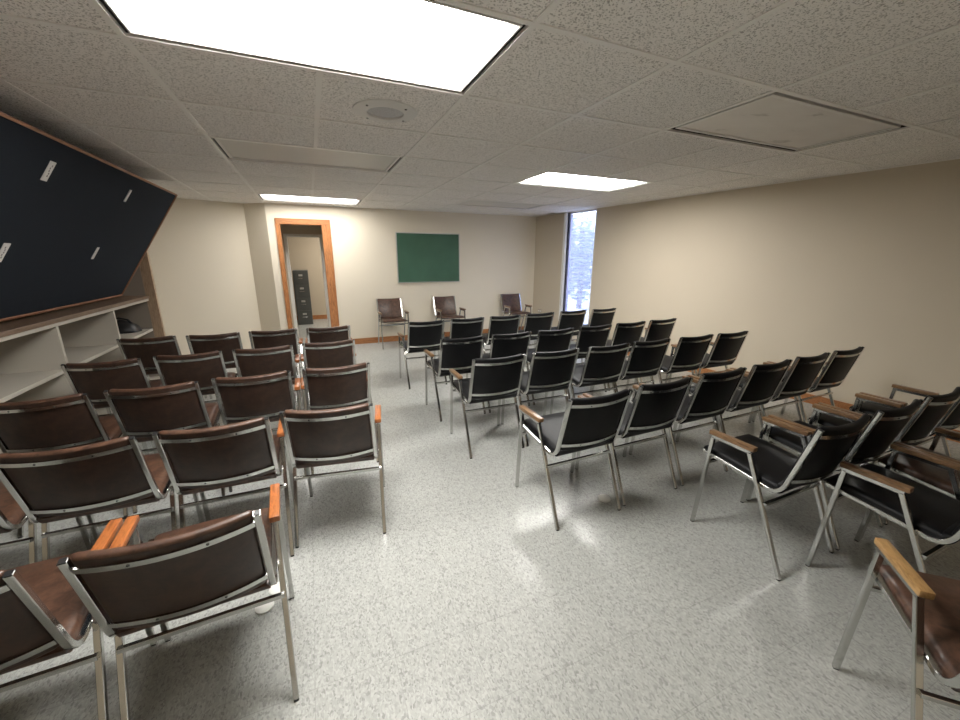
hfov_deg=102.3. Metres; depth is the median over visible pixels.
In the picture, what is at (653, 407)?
armchair
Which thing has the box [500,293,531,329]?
armchair
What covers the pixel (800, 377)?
armchair
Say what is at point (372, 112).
grille
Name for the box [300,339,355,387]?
armchair
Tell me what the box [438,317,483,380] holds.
armchair
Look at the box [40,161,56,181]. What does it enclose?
tag
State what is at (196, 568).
armchair
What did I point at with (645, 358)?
armchair
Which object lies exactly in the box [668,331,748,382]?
armchair
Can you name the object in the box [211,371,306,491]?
armchair
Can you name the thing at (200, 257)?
wall
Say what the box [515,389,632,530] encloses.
armchair
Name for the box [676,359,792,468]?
armchair
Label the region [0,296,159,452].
shelf unit
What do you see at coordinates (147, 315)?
end panel
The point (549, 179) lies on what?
ceiling light
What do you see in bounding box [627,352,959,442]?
baseboard
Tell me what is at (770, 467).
armchair
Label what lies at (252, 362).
armchair
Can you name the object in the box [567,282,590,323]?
ground
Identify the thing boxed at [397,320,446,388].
armchair
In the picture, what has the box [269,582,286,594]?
cap
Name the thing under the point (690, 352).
armchair
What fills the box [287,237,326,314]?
wall
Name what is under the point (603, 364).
armchair
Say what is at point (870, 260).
wall
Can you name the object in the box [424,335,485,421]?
armchair
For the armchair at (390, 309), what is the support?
on the floor
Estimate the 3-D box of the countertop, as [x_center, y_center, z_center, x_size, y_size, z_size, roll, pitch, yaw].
[-3.195,-0.158,2.341,0.575,0.032,4.548,-6,16,-22]
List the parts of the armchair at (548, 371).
leg, leg, frame, seat, leg, backrest, leg, frame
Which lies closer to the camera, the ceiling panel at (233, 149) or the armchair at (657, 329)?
the ceiling panel at (233, 149)
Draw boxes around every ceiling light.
[100,0,525,91]
[258,194,360,204]
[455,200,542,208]
[518,172,647,190]
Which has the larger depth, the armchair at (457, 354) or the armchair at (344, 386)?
the armchair at (457, 354)
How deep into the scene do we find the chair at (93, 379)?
2.76 m
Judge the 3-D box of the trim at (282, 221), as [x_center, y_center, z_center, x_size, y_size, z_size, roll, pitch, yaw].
[-2.813,-2.191,6.139,0.797,0.090,0.139,-6,16,-22]
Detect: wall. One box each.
[148,198,260,354]
[243,203,280,330]
[264,203,535,338]
[280,225,321,328]
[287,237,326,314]
[533,159,959,430]
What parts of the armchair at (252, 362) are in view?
frame, backrest, frame, armrest, leg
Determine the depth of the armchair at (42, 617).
1.09 m
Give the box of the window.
[558,209,596,321]
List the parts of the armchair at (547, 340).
leg, seat, frame, backrest, frame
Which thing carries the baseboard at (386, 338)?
attached to the wall at (497, 252)
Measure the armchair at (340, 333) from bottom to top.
0.794 m
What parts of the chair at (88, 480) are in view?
frame, leg, backrest, leg, seat, frame, leg, leg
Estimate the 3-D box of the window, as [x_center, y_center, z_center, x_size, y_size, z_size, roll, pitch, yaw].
[1.766,-1.528,6.944,0.130,2.156,0.775,-8,17,-29]
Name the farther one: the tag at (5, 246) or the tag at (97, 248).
the tag at (97, 248)
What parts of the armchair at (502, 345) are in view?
seat, frame, backrest, frame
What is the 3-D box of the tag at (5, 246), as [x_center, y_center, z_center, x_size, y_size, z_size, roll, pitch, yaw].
[-2.779,-0.624,2.248,0.071,0.108,0.052,-6,16,-22]
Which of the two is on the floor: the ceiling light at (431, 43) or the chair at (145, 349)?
the chair at (145, 349)
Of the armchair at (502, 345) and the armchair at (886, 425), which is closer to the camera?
the armchair at (886, 425)
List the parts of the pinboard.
frame rail, frame rail, frame rail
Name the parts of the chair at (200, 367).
frame, backrest, seat, frame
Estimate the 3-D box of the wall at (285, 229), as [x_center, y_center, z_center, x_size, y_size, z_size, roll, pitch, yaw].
[-3.338,-1.543,7.117,4.800,2.300,0.100,-6,16,-22]
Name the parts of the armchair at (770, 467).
leg, arm rail, armrest, seat, leg, frame, leg, arm rail, armrest, leg, backrest, frame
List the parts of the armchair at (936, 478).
leg, frame, seat, armrest, leg, armrest, arm rail, leg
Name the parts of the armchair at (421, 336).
leg, frame, leg, seat, backrest, frame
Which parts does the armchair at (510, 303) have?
frame, backrest, seat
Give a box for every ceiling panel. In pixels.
[212,138,400,171]
[672,92,906,150]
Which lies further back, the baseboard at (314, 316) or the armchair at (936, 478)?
the baseboard at (314, 316)
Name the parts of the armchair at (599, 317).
frame, backrest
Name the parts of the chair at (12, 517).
seat, frame, leg, leg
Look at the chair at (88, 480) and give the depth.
1.58 m
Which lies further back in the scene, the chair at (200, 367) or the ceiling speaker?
the chair at (200, 367)
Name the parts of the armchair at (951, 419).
leg, armrest, seat, leg, frame, arm rail, armrest, leg, backrest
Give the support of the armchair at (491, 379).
on the floor
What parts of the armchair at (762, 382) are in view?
leg, leg, frame, seat, armrest, leg, backrest, frame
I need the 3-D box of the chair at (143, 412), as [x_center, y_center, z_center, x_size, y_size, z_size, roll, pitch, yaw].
[-1.966,0.469,2.524,0.475,0.794,0.563,-6,16,-22]
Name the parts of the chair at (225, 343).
frame, backrest, seat, frame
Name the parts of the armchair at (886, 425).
leg, armrest, leg, seat, leg, frame, arm rail, armrest, leg, backrest, frame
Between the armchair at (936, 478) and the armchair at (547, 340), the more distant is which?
the armchair at (547, 340)
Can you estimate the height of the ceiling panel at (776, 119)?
0.108 m
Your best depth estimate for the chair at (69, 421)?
2.07 m
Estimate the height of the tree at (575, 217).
4.860 m
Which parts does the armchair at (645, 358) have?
frame, seat, backrest, frame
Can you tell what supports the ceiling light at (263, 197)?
attached to the ceiling
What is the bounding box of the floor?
[0,319,959,719]
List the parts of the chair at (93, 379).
frame, backrest, seat, frame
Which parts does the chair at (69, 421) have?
frame, leg, backrest, frame, seat, leg, leg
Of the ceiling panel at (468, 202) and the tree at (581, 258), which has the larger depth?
the tree at (581, 258)
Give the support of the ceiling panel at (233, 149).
attached to the ceiling
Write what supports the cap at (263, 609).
on the floor
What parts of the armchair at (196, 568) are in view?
frame, leg, armrest, leg, backrest, seat, frame, armrest, leg, leg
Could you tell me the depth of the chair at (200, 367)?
2.98 m
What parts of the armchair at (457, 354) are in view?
leg, armrest, frame, leg, seat, backrest, frame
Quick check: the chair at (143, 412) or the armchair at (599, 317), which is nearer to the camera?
the chair at (143, 412)
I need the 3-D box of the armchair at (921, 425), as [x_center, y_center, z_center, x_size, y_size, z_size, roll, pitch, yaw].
[2.500,0.502,2.456,0.491,0.796,0.545,-6,16,-23]
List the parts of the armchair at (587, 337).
seat, frame, backrest, frame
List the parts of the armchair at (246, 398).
frame, backrest, seat, frame, armrest, leg, leg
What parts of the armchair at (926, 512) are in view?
leg, arm rail, leg, armrest, frame, seat, leg, arm rail, armrest, leg, backrest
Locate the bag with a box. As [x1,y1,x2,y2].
[116,317,141,333]
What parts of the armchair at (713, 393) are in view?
leg, leg, leg, frame, armrest, seat, backrest, leg, frame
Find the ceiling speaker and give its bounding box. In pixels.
[352,99,416,122]
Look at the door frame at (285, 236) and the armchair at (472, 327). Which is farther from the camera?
the door frame at (285, 236)
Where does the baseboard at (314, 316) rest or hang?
attached to the wall at (304, 252)
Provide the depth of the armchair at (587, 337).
4.21 m
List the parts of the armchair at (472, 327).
frame, backrest, frame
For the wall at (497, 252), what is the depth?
6.92 m
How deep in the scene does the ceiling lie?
1.95 m
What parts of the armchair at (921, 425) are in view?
leg, armrest, seat, leg, frame, arm rail, leg, armrest, backrest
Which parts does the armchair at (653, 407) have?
leg, armrest, leg, leg, frame, seat, backrest, leg, frame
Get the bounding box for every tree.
[568,212,595,295]
[569,220,594,308]
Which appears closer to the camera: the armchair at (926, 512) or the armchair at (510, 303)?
the armchair at (926, 512)
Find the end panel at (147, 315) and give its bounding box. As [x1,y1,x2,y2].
[114,250,165,376]
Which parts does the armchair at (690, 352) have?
leg, frame, seat, backrest, frame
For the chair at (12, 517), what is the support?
on the floor
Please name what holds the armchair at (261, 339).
on the floor
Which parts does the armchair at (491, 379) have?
leg, armrest, frame, leg, seat, backrest, leg, leg, frame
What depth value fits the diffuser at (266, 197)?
5.67 m
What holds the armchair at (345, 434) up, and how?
on the floor
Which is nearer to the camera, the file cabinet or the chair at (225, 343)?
the chair at (225, 343)
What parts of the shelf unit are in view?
shelf, rail, shelf, shelf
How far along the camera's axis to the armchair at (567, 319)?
5.38 m
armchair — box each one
[0,518,156,719]
[56,483,298,719]
[152,417,294,556]
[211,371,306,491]
[232,345,303,409]
[248,328,307,386]
[279,403,385,547]
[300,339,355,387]
[301,362,378,474]
[305,325,351,342]
[376,298,408,348]
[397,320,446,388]
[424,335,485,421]
[433,296,465,321]
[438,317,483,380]
[449,354,525,458]
[482,315,520,352]
[482,331,531,412]
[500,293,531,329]
[501,348,579,446]
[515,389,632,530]
[518,312,553,347]
[526,328,573,404]
[550,343,630,413]
[551,310,586,340]
[570,324,611,391]
[575,377,693,505]
[583,308,616,326]
[584,321,645,390]
[592,338,670,395]
[629,367,746,485]
[631,334,713,400]
[639,318,676,381]
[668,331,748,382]
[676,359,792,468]
[690,414,873,581]
[718,352,830,441]
[746,399,924,550]
[752,346,864,422]
[805,443,959,572]
[808,386,959,524]
[832,537,959,719]
[849,384,959,456]
[861,427,959,538]
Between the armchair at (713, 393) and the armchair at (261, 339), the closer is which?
the armchair at (713, 393)
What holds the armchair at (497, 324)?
on the floor
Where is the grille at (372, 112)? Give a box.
[367,107,402,117]
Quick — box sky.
[572,211,595,279]
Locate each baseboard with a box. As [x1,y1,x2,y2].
[297,315,326,319]
[352,326,523,343]
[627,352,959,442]
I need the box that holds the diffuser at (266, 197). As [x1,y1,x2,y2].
[264,195,355,202]
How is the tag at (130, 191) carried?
attached to the pinboard
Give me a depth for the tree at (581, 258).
11.38 m
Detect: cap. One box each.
[255,601,273,614]
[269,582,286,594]
[598,494,610,502]
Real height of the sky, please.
5.000 m
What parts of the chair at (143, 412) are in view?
frame, leg, leg, backrest, seat, frame, leg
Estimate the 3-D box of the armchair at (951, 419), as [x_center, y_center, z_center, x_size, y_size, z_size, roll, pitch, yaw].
[2.967,0.451,2.654,0.491,0.796,0.545,-6,16,-23]
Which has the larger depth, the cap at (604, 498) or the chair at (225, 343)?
the chair at (225, 343)
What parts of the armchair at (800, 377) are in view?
leg, leg, frame, seat, leg, backrest, frame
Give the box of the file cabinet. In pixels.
[292,270,312,324]
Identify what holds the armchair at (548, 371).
on the floor
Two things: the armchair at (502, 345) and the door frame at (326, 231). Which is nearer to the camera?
the armchair at (502, 345)
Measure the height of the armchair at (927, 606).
0.794 m
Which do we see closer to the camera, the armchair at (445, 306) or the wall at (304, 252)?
the armchair at (445, 306)
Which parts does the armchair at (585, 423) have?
leg, arm rail, armrest, frame, leg, seat, leg, backrest, leg, frame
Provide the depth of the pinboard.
2.69 m
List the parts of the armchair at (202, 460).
frame, leg, leg, backrest, seat, frame, armrest, leg, leg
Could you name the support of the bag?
on the shelf unit
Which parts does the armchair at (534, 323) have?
frame, backrest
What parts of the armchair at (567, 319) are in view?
frame, seat, backrest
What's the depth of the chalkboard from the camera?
6.98 m
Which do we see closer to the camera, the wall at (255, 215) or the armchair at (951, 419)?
the armchair at (951, 419)
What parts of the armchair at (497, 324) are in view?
seat, frame, backrest, frame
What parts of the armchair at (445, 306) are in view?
frame, backrest, seat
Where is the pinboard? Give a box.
[0,111,177,321]
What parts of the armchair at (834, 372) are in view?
leg, leg, leg, frame, seat, leg, backrest, frame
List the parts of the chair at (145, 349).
frame, backrest, seat, frame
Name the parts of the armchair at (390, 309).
leg, backrest, seat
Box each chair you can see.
[0,393,148,538]
[0,436,203,560]
[0,480,92,563]
[60,358,166,450]
[103,381,225,513]
[116,335,206,397]
[153,351,237,402]
[186,332,242,398]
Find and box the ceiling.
[0,0,959,215]
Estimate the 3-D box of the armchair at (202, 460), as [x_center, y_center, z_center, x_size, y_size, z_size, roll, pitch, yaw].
[-1.268,0.607,2.020,0.483,0.794,0.563,-6,16,-22]
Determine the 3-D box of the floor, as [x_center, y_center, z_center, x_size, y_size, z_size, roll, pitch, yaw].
[-0.635,0.201,5.197,7.958,0.060,11.570,-6,16,-22]
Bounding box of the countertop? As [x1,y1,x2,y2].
[0,296,148,337]
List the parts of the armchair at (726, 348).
seat, frame, backrest, frame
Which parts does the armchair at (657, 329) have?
frame, backrest, frame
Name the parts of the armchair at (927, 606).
leg, arm rail, armrest, frame, leg, seat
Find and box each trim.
[0,0,959,215]
[272,158,959,216]
[274,218,329,225]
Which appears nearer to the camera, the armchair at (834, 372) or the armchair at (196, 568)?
the armchair at (196, 568)
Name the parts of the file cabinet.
drawer, drawer, drawer, drawer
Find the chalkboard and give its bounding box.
[395,232,459,282]
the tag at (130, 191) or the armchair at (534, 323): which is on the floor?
the armchair at (534, 323)
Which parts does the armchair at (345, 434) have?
frame, leg, leg, backrest, seat, frame, armrest, leg, leg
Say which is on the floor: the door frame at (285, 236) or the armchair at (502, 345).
the armchair at (502, 345)
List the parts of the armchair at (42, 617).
backrest, seat, frame, leg, armrest, leg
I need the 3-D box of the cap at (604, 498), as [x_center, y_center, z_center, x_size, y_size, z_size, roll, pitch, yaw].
[0.801,0.888,2.493,0.080,0.020,0.080,-6,16,-22]
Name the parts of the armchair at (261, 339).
frame, backrest, frame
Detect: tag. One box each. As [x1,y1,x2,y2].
[0,243,10,261]
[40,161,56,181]
[91,247,98,258]
[124,190,131,201]
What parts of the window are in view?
casing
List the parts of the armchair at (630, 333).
frame, backrest, frame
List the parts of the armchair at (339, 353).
frame, backrest, frame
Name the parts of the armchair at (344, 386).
armrest, frame, leg, backrest, frame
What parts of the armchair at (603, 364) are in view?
leg, leg, frame, seat, backrest, frame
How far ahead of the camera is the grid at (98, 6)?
2.02 m
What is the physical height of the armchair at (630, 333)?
0.796 m
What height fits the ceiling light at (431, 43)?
0.108 m
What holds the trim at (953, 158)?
attached to the wall at (870, 260)

